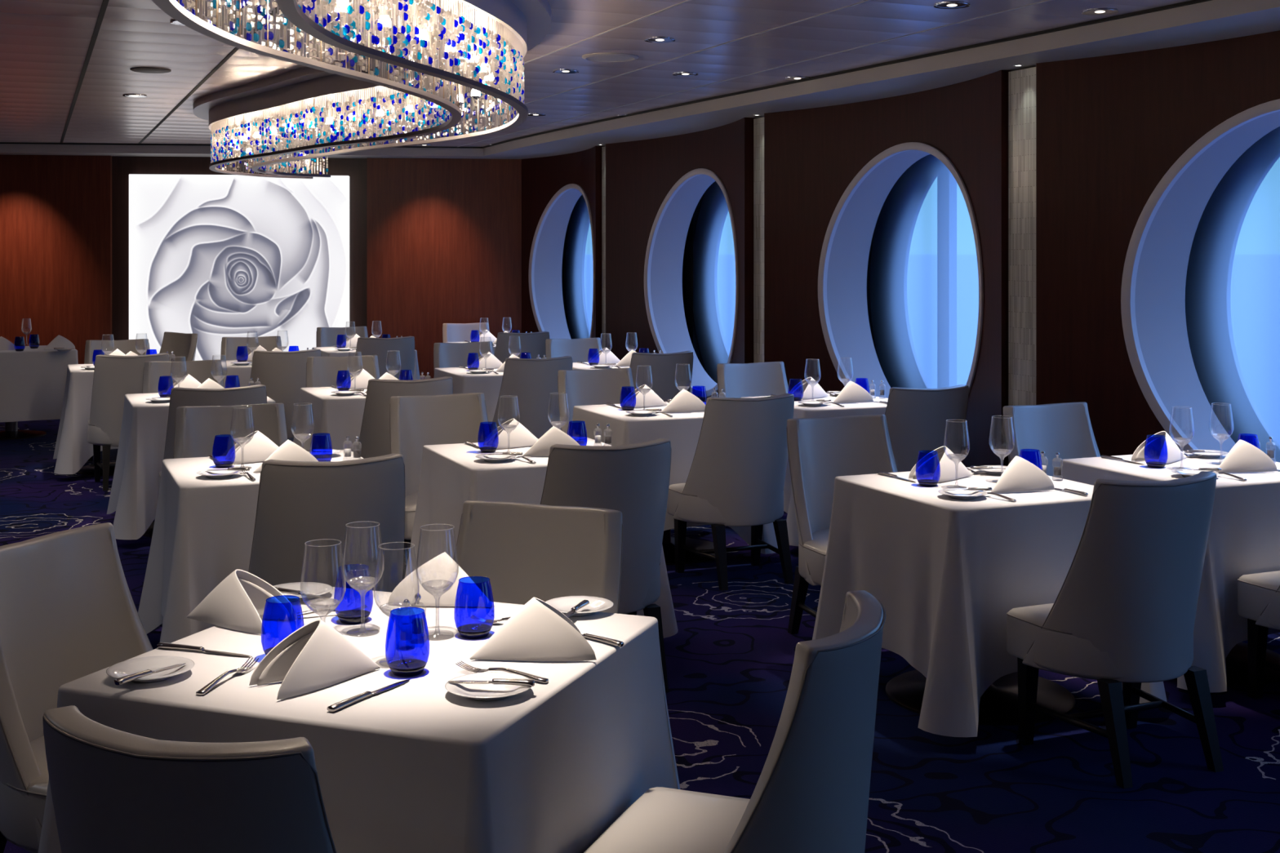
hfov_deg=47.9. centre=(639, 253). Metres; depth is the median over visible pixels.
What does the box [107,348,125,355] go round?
folded napkin
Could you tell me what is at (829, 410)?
tablecloth
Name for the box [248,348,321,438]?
dining chair
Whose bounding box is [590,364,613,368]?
bread plate
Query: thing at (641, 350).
tumbler
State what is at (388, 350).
wine glass
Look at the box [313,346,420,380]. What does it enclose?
tablecloth
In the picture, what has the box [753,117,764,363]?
pillar
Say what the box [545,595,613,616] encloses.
bread plate
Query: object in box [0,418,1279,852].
floor
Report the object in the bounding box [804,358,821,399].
wine glass
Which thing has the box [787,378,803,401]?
tumbler
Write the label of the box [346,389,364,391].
butter knife
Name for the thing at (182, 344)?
dining chair
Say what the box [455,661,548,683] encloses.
fork
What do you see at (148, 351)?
tumbler
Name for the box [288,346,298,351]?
tumbler
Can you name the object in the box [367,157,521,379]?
wall
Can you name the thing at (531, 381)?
dining chair
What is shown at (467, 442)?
table knife
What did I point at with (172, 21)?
recessed light
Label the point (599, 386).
dining chair
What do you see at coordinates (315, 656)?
folded napkin
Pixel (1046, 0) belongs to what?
trim
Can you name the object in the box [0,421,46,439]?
dining table
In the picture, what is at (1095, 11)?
recessed light
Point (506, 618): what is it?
fork
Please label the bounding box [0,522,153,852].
dining chair
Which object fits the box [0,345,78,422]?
tablecloth
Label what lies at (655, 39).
recessed light
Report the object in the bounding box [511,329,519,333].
tumbler
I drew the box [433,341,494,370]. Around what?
dining chair
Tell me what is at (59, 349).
bread plate
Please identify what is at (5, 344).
folded napkin
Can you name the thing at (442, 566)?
folded napkin
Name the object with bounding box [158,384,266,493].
dining chair
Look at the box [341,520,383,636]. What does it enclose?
wine glass
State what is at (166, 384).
tumbler
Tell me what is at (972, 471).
fork
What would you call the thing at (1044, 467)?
salt mill
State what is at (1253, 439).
tumbler
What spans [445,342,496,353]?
tablecloth
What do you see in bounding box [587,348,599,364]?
tumbler
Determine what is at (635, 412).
bread plate
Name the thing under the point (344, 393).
bread plate
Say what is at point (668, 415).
fork
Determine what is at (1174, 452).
folded napkin
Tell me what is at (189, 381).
folded napkin
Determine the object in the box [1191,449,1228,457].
bread plate
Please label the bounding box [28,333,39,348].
tumbler
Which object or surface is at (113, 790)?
dining chair
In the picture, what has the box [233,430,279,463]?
folded napkin
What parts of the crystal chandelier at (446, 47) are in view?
canopy plate, bulb, bulb, bulb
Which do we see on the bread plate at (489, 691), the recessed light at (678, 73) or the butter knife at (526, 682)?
the butter knife at (526, 682)
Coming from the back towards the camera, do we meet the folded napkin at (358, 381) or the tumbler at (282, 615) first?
the folded napkin at (358, 381)
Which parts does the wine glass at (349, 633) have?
stem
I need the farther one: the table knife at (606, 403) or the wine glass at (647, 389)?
the table knife at (606, 403)
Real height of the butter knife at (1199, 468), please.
0.012 m
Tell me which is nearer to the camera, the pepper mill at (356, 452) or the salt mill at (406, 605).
the salt mill at (406, 605)
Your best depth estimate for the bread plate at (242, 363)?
10.66 m
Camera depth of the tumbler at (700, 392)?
7.62 m
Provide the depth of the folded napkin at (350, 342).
12.62 m
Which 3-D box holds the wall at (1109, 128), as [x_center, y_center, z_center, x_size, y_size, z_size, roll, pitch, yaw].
[1.488,0.315,8.762,0.400,2.530,8.280,0,0,-23]
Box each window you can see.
[528,183,595,338]
[644,168,738,396]
[817,142,983,398]
[1120,98,1279,462]
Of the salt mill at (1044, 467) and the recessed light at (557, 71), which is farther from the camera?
the recessed light at (557, 71)
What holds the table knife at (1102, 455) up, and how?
on the tablecloth at (1244, 535)
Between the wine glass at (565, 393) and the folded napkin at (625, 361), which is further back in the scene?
the folded napkin at (625, 361)
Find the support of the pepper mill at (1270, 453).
on the tablecloth at (1244, 535)
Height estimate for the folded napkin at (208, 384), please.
0.119 m
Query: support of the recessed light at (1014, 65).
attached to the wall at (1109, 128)
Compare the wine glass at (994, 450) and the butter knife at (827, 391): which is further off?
the butter knife at (827, 391)
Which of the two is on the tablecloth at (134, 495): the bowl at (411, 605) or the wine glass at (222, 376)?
the wine glass at (222, 376)
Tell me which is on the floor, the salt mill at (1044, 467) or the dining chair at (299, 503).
the dining chair at (299, 503)
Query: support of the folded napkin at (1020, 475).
on the tablecloth at (946, 573)
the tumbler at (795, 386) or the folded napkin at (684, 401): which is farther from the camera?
the tumbler at (795, 386)
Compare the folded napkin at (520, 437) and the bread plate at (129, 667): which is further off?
the folded napkin at (520, 437)
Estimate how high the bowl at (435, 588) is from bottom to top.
0.140 m
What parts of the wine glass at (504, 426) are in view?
stem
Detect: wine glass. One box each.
[170,356,186,382]
[210,355,226,380]
[230,405,254,468]
[275,330,288,348]
[290,403,315,444]
[300,538,346,621]
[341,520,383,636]
[346,351,362,391]
[373,542,419,666]
[386,350,400,373]
[416,524,458,640]
[497,395,519,453]
[547,393,568,426]
[635,364,653,393]
[674,363,691,390]
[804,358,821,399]
[837,359,853,382]
[943,419,969,488]
[989,415,1014,483]
[1168,406,1194,469]
[1208,402,1233,465]
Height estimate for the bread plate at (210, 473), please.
0.018 m
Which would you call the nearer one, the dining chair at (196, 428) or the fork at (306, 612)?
the fork at (306, 612)
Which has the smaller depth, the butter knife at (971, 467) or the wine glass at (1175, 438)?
the butter knife at (971, 467)
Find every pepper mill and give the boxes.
[353,436,361,457]
[414,593,426,617]
[603,423,610,445]
[880,380,884,395]
[1053,452,1061,475]
[1266,436,1274,457]
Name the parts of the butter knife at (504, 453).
handle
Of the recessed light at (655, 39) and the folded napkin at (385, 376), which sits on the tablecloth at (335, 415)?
the folded napkin at (385, 376)
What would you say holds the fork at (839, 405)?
on the tablecloth at (829, 410)
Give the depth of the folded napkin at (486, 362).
10.33 m
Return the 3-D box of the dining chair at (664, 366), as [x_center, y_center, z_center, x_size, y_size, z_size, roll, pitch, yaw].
[0.092,1.129,10.104,0.556,0.901,0.479,0,0,-24]
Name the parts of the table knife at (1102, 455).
handle, blade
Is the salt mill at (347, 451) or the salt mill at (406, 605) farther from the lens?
the salt mill at (347, 451)
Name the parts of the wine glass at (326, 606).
stem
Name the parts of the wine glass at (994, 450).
stem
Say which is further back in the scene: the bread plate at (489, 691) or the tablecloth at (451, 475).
the tablecloth at (451, 475)
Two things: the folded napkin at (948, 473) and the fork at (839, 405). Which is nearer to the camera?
the folded napkin at (948, 473)
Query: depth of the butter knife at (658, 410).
7.39 m
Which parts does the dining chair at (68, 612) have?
leg, seat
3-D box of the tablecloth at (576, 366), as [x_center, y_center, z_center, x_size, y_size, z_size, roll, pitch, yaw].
[-0.155,1.178,10.688,0.971,0.700,0.968,0,0,-23]
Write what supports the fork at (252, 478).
on the tablecloth at (203, 531)
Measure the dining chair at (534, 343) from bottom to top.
0.901 m
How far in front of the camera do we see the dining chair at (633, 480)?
5.17 m
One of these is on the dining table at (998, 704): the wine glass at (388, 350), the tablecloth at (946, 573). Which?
the tablecloth at (946, 573)
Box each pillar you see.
[601,146,605,349]
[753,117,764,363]
[1008,66,1035,464]
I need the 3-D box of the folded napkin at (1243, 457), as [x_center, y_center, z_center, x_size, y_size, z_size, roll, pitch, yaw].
[2.270,0.765,5.460,0.250,0.119,0.131,0,0,-24]
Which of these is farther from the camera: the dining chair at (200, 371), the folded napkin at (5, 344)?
the folded napkin at (5, 344)
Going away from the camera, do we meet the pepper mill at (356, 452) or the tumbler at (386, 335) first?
the pepper mill at (356, 452)
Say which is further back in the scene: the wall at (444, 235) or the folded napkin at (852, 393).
the wall at (444, 235)
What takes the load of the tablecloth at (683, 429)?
on the dining table at (668, 543)
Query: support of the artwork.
attached to the wall at (356, 169)
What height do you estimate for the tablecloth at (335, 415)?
0.700 m
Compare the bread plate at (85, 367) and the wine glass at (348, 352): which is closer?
the wine glass at (348, 352)
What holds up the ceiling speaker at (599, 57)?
attached to the ceiling
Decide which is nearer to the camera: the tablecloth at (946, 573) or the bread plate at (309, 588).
the bread plate at (309, 588)
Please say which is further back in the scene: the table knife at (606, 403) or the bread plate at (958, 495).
the table knife at (606, 403)
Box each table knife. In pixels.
[156,642,252,657]
[327,679,409,712]
[464,440,479,448]
[582,633,623,647]
[605,402,621,408]
[877,471,915,482]
[1054,488,1088,496]
[1101,454,1143,464]
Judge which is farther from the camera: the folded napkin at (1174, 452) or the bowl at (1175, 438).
the folded napkin at (1174, 452)
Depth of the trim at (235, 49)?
8.89 m
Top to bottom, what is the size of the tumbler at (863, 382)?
0.122 m
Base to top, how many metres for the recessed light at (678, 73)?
0.008 m
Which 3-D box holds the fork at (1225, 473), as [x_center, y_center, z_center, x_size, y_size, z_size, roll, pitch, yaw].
[2.156,0.818,5.327,0.023,0.018,0.200,0,0,-26]
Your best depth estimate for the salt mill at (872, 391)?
8.23 m
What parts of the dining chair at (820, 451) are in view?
leg, seat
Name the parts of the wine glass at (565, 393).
stem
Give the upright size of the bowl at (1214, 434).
0.140 m
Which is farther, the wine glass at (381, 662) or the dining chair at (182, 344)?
the dining chair at (182, 344)
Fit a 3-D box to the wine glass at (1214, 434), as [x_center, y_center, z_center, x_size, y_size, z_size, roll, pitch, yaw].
[2.285,0.709,5.667,0.091,0.237,0.091,0,0,-23]
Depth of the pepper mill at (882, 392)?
8.21 m
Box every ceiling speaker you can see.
[129,66,171,73]
[582,53,638,62]
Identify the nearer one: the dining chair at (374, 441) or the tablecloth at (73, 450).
the dining chair at (374, 441)
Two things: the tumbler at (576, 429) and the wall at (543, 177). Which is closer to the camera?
the tumbler at (576, 429)
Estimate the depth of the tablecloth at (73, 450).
10.07 m
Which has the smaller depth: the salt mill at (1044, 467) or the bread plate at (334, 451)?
the salt mill at (1044, 467)
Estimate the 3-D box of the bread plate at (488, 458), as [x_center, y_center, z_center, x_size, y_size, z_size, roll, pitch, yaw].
[-0.574,0.818,5.754,0.164,0.018,0.164,0,0,-23]
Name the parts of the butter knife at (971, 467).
handle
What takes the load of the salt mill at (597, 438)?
on the tablecloth at (451, 475)
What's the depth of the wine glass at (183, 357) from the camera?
8.22 m
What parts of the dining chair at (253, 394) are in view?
seat, backrest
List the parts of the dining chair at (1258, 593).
leg, seat, backrest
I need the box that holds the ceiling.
[0,0,1191,146]
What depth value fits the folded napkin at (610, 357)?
10.81 m
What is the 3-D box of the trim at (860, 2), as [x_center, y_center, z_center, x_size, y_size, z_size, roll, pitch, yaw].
[0.931,-1.040,5.933,0.012,0.005,17.390,0,0,-23]
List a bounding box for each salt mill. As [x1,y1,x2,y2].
[344,435,351,457]
[403,599,409,607]
[595,423,602,445]
[870,380,875,395]
[1040,450,1046,474]
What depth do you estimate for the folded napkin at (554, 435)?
5.86 m
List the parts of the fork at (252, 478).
handle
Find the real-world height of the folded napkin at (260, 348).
0.119 m
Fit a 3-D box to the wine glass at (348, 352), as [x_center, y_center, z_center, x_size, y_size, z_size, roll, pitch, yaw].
[-1.708,0.709,8.641,0.091,0.237,0.091,0,0,-23]
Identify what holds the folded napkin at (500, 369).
on the tablecloth at (489, 384)
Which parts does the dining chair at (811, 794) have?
seat, backrest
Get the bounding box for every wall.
[0,155,111,364]
[111,155,367,340]
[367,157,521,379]
[521,146,604,344]
[563,195,693,346]
[605,30,1279,467]
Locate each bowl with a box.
[230,405,254,442]
[341,520,383,586]
[373,542,419,613]
[416,524,458,591]
[497,395,519,428]
[943,419,969,458]
[989,415,1014,454]
[1168,406,1194,443]
[1208,402,1233,439]
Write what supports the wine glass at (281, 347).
on the tablecloth at (243, 372)
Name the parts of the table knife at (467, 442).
handle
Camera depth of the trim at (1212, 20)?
8.16 m
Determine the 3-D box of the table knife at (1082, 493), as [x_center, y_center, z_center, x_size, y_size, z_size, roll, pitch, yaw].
[1.475,0.821,5.015,0.018,0.012,0.227,0,0,-24]
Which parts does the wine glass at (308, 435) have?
stem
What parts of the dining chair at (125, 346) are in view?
backrest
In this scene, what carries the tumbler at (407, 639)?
on the tablecloth at (415, 766)
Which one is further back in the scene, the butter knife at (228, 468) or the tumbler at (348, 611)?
the butter knife at (228, 468)
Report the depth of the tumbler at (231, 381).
8.29 m
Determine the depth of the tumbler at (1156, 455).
5.55 m
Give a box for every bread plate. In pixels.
[55,348,74,351]
[80,366,94,369]
[106,655,194,683]
[146,397,169,402]
[196,468,242,478]
[230,361,252,365]
[273,582,333,601]
[309,448,340,454]
[330,390,359,395]
[334,347,352,351]
[444,671,531,701]
[466,369,489,373]
[475,453,516,462]
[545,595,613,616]
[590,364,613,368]
[625,409,657,416]
[797,400,827,406]
[937,488,987,499]
[977,465,1007,475]
[1171,468,1218,477]
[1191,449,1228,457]
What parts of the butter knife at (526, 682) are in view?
blade, handle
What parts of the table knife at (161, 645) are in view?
handle, blade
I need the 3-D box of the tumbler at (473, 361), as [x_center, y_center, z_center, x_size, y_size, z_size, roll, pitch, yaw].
[-1.181,0.766,10.208,0.087,0.122,0.087,0,0,-23]
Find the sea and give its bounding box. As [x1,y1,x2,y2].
[583,254,1279,444]
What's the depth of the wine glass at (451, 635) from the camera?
3.11 m
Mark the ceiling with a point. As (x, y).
(44, 44)
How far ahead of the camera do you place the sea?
563.37 m
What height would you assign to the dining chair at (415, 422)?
0.901 m
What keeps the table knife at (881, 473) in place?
on the tablecloth at (946, 573)
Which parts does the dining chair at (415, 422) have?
leg, leg, seat, backrest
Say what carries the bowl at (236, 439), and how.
on the wine glass at (236, 439)
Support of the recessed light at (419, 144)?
in the ceiling
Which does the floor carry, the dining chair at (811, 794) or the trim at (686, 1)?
the dining chair at (811, 794)
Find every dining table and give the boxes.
[0,421,46,439]
[76,462,115,475]
[142,521,154,537]
[662,528,715,564]
[885,669,1075,725]
[1171,642,1279,685]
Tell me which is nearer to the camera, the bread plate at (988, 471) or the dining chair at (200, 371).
the bread plate at (988, 471)
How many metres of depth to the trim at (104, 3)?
7.66 m
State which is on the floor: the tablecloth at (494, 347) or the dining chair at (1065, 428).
the dining chair at (1065, 428)
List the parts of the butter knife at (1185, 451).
handle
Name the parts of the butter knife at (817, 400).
handle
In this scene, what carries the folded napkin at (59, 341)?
on the tablecloth at (33, 381)
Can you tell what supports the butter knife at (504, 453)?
on the bread plate at (488, 458)
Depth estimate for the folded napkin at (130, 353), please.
10.41 m
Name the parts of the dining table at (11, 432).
plate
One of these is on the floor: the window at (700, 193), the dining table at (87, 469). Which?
the dining table at (87, 469)
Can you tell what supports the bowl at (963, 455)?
on the wine glass at (963, 455)
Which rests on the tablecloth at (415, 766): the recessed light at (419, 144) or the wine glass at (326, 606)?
the wine glass at (326, 606)
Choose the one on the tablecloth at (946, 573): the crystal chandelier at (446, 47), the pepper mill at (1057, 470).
the pepper mill at (1057, 470)
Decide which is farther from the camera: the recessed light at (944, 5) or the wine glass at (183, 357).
the wine glass at (183, 357)
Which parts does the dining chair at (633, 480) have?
backrest, leg, seat, leg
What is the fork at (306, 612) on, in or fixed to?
on the tablecloth at (415, 766)
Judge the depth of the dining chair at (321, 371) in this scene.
9.57 m
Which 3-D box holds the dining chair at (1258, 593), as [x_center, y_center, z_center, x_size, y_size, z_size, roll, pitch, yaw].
[2.459,1.129,5.025,0.556,0.901,0.478,0,0,-22]
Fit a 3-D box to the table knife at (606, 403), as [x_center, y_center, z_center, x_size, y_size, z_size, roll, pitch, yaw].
[-0.137,0.821,7.786,0.018,0.012,0.227,0,0,-22]
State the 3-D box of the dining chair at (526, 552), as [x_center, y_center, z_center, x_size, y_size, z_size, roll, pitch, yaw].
[-0.322,1.129,3.739,0.556,0.901,0.478,0,0,20]
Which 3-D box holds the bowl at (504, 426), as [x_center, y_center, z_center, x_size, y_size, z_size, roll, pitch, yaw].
[-0.543,0.661,5.965,0.091,0.140,0.091,0,0,-23]
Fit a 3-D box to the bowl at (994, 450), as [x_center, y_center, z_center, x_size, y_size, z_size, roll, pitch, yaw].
[1.311,0.661,5.220,0.091,0.140,0.091,0,0,-23]
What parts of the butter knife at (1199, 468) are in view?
handle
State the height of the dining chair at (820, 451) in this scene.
0.901 m
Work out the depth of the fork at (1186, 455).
5.84 m
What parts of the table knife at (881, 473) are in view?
handle, blade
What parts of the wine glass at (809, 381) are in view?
stem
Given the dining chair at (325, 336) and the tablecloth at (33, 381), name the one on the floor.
the dining chair at (325, 336)
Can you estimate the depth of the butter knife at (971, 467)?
5.40 m
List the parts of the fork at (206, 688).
handle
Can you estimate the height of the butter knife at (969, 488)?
0.012 m
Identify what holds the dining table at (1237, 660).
on the floor
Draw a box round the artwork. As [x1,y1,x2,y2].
[128,173,349,360]
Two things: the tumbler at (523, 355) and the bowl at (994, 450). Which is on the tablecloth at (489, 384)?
the tumbler at (523, 355)
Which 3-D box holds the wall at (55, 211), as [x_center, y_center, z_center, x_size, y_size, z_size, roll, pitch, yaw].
[-8.878,0.315,13.541,7.267,2.530,2.084,0,0,-23]
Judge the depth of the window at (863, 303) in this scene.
9.35 m
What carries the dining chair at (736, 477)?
on the floor
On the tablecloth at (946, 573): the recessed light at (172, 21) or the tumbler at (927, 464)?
the tumbler at (927, 464)
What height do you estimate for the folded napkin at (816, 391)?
0.119 m
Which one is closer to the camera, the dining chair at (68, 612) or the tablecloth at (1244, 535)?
the dining chair at (68, 612)
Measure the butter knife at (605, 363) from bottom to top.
0.012 m
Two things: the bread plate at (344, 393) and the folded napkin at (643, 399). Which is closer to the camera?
the folded napkin at (643, 399)
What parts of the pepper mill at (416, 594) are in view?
knob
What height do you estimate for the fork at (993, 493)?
0.018 m
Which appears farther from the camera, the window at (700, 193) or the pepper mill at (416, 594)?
the window at (700, 193)
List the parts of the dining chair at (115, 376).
leg, seat, leg, backrest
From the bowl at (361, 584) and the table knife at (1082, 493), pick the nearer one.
the bowl at (361, 584)
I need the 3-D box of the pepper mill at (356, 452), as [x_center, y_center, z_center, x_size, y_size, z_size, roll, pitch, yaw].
[-1.121,0.776,5.707,0.038,0.104,0.036,0,0,-23]
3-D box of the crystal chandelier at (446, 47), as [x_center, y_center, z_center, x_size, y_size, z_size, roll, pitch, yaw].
[-1.691,-0.821,6.822,2.304,0.438,9.796,0,0,-23]
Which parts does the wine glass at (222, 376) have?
stem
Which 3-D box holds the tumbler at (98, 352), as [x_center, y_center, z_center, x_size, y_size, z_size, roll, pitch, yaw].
[-3.960,0.766,10.546,0.087,0.122,0.087,0,0,-23]
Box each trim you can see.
[0,0,1279,159]
[60,0,109,142]
[137,7,279,143]
[390,0,691,115]
[392,0,871,143]
[457,0,1052,146]
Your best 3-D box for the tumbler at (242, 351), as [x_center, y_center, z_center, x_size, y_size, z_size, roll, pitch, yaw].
[-3.021,0.766,10.950,0.087,0.122,0.087,0,0,-23]
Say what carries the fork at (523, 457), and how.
on the tablecloth at (451, 475)
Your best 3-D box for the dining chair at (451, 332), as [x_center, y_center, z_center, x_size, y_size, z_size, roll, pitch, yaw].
[-1.641,1.129,13.994,0.556,0.901,0.479,0,0,-25]
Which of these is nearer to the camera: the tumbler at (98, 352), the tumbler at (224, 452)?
the tumbler at (224, 452)
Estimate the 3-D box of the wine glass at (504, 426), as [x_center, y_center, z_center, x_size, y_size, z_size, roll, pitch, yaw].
[-0.543,0.709,5.965,0.091,0.237,0.091,0,0,-23]
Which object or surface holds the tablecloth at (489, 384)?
on the dining table
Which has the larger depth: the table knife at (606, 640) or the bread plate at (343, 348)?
the bread plate at (343, 348)
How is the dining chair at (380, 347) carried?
on the floor
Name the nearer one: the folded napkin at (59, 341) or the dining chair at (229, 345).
the dining chair at (229, 345)
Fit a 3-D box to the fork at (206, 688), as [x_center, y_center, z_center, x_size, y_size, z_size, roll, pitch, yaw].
[-0.798,0.818,2.792,0.023,0.018,0.200,0,0,15]
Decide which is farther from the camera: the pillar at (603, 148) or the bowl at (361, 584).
the pillar at (603, 148)
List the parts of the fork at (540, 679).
handle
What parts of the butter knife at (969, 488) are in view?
blade, handle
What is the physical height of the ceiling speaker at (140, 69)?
0.009 m
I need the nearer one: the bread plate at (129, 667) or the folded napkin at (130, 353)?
the bread plate at (129, 667)
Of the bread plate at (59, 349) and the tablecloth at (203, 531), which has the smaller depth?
the tablecloth at (203, 531)
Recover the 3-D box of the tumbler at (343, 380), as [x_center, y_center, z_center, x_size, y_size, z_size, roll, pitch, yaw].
[-1.783,0.766,8.674,0.087,0.122,0.087,0,0,-23]
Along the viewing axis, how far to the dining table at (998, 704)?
5.07 m
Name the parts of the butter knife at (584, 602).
blade, handle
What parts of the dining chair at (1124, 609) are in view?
leg, seat, leg, backrest, leg, leg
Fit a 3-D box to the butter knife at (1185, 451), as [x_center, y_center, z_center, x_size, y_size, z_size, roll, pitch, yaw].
[2.291,0.803,5.843,0.166,0.012,0.018,0,0,0]
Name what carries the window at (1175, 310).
in the wall at (1109, 128)
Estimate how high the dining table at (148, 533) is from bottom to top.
0.742 m
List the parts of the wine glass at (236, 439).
stem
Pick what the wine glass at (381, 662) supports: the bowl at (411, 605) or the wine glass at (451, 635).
the bowl at (411, 605)
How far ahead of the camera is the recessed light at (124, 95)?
9.46 m
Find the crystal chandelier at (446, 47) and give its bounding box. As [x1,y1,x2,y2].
[151,0,551,178]
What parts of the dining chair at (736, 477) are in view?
leg, leg, seat, backrest, leg, leg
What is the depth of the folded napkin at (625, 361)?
10.52 m
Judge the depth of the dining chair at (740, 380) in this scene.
9.02 m
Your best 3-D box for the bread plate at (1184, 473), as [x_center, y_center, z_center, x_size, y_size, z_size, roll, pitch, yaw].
[2.054,0.818,5.336,0.164,0.018,0.164,0,0,-23]
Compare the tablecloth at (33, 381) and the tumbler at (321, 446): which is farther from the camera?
the tablecloth at (33, 381)
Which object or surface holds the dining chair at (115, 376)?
on the floor
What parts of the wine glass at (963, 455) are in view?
stem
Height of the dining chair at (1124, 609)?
0.901 m
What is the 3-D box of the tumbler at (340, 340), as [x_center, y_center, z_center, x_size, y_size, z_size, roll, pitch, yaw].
[-2.595,0.766,12.519,0.087,0.122,0.087,0,0,-23]
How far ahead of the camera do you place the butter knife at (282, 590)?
3.41 m
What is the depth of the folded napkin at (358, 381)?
8.79 m
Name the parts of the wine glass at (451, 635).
stem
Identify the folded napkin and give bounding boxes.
[0,336,15,350]
[44,334,75,349]
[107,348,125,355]
[124,351,137,355]
[173,374,201,388]
[186,568,283,633]
[196,377,224,388]
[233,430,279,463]
[247,345,266,360]
[248,618,380,699]
[253,440,318,473]
[271,347,282,351]
[345,333,359,347]
[349,368,374,389]
[364,372,399,393]
[387,551,494,607]
[469,596,596,661]
[478,351,502,368]
[479,329,496,342]
[495,354,519,372]
[496,418,538,448]
[522,426,580,456]
[598,347,620,364]
[615,350,636,366]
[634,384,666,408]
[661,389,705,413]
[801,377,828,399]
[831,381,873,404]
[908,445,973,482]
[991,456,1054,493]
[1130,431,1186,463]
[1215,440,1277,472]
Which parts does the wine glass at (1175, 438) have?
stem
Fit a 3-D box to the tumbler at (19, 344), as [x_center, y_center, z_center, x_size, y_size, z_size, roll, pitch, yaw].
[-5.259,0.766,12.220,0.087,0.122,0.087,0,0,-23]
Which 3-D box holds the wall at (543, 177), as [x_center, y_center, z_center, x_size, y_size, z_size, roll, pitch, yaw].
[-0.692,0.315,13.719,0.370,2.530,2.070,0,0,-23]
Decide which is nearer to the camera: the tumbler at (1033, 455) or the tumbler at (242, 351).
the tumbler at (1033, 455)
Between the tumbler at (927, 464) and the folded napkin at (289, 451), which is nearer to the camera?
the tumbler at (927, 464)
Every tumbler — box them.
[13,336,25,351]
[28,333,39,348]
[92,349,104,365]
[146,349,157,355]
[157,376,173,397]
[212,434,235,467]
[224,375,239,388]
[236,346,248,361]
[261,595,304,654]
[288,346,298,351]
[309,432,332,462]
[333,564,373,624]
[336,334,346,347]
[336,370,351,391]
[382,333,391,337]
[385,607,429,676]
[399,369,413,380]
[453,576,494,639]
[466,352,479,369]
[470,329,479,342]
[477,422,498,453]
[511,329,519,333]
[520,352,531,358]
[567,420,586,445]
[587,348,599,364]
[619,386,635,410]
[639,348,648,353]
[691,386,706,404]
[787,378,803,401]
[855,377,869,393]
[915,450,940,487]
[1018,448,1042,470]
[1143,435,1168,468]
[1237,433,1259,448]
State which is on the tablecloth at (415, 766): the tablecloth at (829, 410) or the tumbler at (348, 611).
the tumbler at (348, 611)
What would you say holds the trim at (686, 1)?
attached to the ceiling
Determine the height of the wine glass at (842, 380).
0.237 m
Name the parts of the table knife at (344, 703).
handle, blade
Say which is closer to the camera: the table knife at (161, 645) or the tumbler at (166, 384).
the table knife at (161, 645)
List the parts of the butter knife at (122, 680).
handle, blade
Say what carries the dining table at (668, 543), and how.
on the floor
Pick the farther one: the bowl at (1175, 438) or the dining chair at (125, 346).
the dining chair at (125, 346)
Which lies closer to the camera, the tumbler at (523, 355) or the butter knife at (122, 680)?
the butter knife at (122, 680)
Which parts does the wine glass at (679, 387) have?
stem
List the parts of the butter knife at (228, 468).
handle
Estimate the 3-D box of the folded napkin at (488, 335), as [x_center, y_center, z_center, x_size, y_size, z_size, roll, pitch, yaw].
[-1.421,0.765,13.395,0.250,0.119,0.131,0,0,-25]
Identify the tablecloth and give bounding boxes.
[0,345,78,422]
[38,586,679,852]
[53,364,118,474]
[106,392,275,539]
[137,449,363,643]
[221,360,293,439]
[293,386,367,452]
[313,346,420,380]
[404,437,678,638]
[433,367,503,422]
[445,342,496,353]
[572,362,629,369]
[572,401,777,554]
[740,393,888,546]
[812,466,1166,737]
[1059,450,1279,692]
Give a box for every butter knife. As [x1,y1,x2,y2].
[113,662,186,685]
[210,467,249,471]
[274,586,328,599]
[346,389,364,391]
[448,678,534,686]
[485,452,522,455]
[564,600,589,617]
[601,363,616,364]
[639,408,662,411]
[801,399,831,401]
[826,391,840,392]
[942,487,991,490]
[970,466,1005,469]
[1178,467,1221,471]
[1184,449,1226,453]
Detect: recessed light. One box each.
[122,93,146,97]
[169,19,185,26]
[417,144,431,146]
[528,113,546,115]
[552,69,578,73]
[644,36,675,43]
[672,71,698,75]
[784,75,809,80]
[933,1,970,8]
[1013,64,1023,66]
[1081,8,1118,15]
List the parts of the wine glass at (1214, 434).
stem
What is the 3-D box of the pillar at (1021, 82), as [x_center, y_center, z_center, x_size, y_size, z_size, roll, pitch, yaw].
[2.054,0.320,7.361,0.195,2.520,0.298,0,0,-23]
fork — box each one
[195,657,258,695]
[240,471,255,480]
[302,608,335,615]
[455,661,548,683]
[493,617,510,622]
[514,456,536,463]
[652,411,672,417]
[824,402,844,407]
[966,467,986,473]
[987,492,1016,502]
[1182,452,1202,457]
[1218,472,1246,480]
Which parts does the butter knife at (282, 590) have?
handle, blade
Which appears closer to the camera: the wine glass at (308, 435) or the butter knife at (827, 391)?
the wine glass at (308, 435)
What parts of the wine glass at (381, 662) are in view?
stem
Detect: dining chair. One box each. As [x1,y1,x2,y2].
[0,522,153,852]
[42,705,336,852]
[84,338,149,461]
[87,352,169,490]
[142,360,224,393]
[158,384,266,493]
[159,331,198,361]
[173,403,288,458]
[220,336,282,359]
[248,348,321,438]
[248,453,404,592]
[306,355,380,387]
[315,326,368,346]
[355,336,414,380]
[356,376,453,458]
[389,392,488,579]
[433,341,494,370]
[442,322,489,342]
[453,500,622,613]
[492,355,573,438]
[494,331,549,363]
[540,438,671,692]
[545,337,601,362]
[557,367,634,434]
[583,590,885,852]
[629,351,693,400]
[666,393,794,591]
[716,361,788,398]
[786,414,897,634]
[884,384,968,471]
[1003,401,1100,477]
[1006,471,1223,788]
[1237,570,1279,698]
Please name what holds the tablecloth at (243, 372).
on the dining table

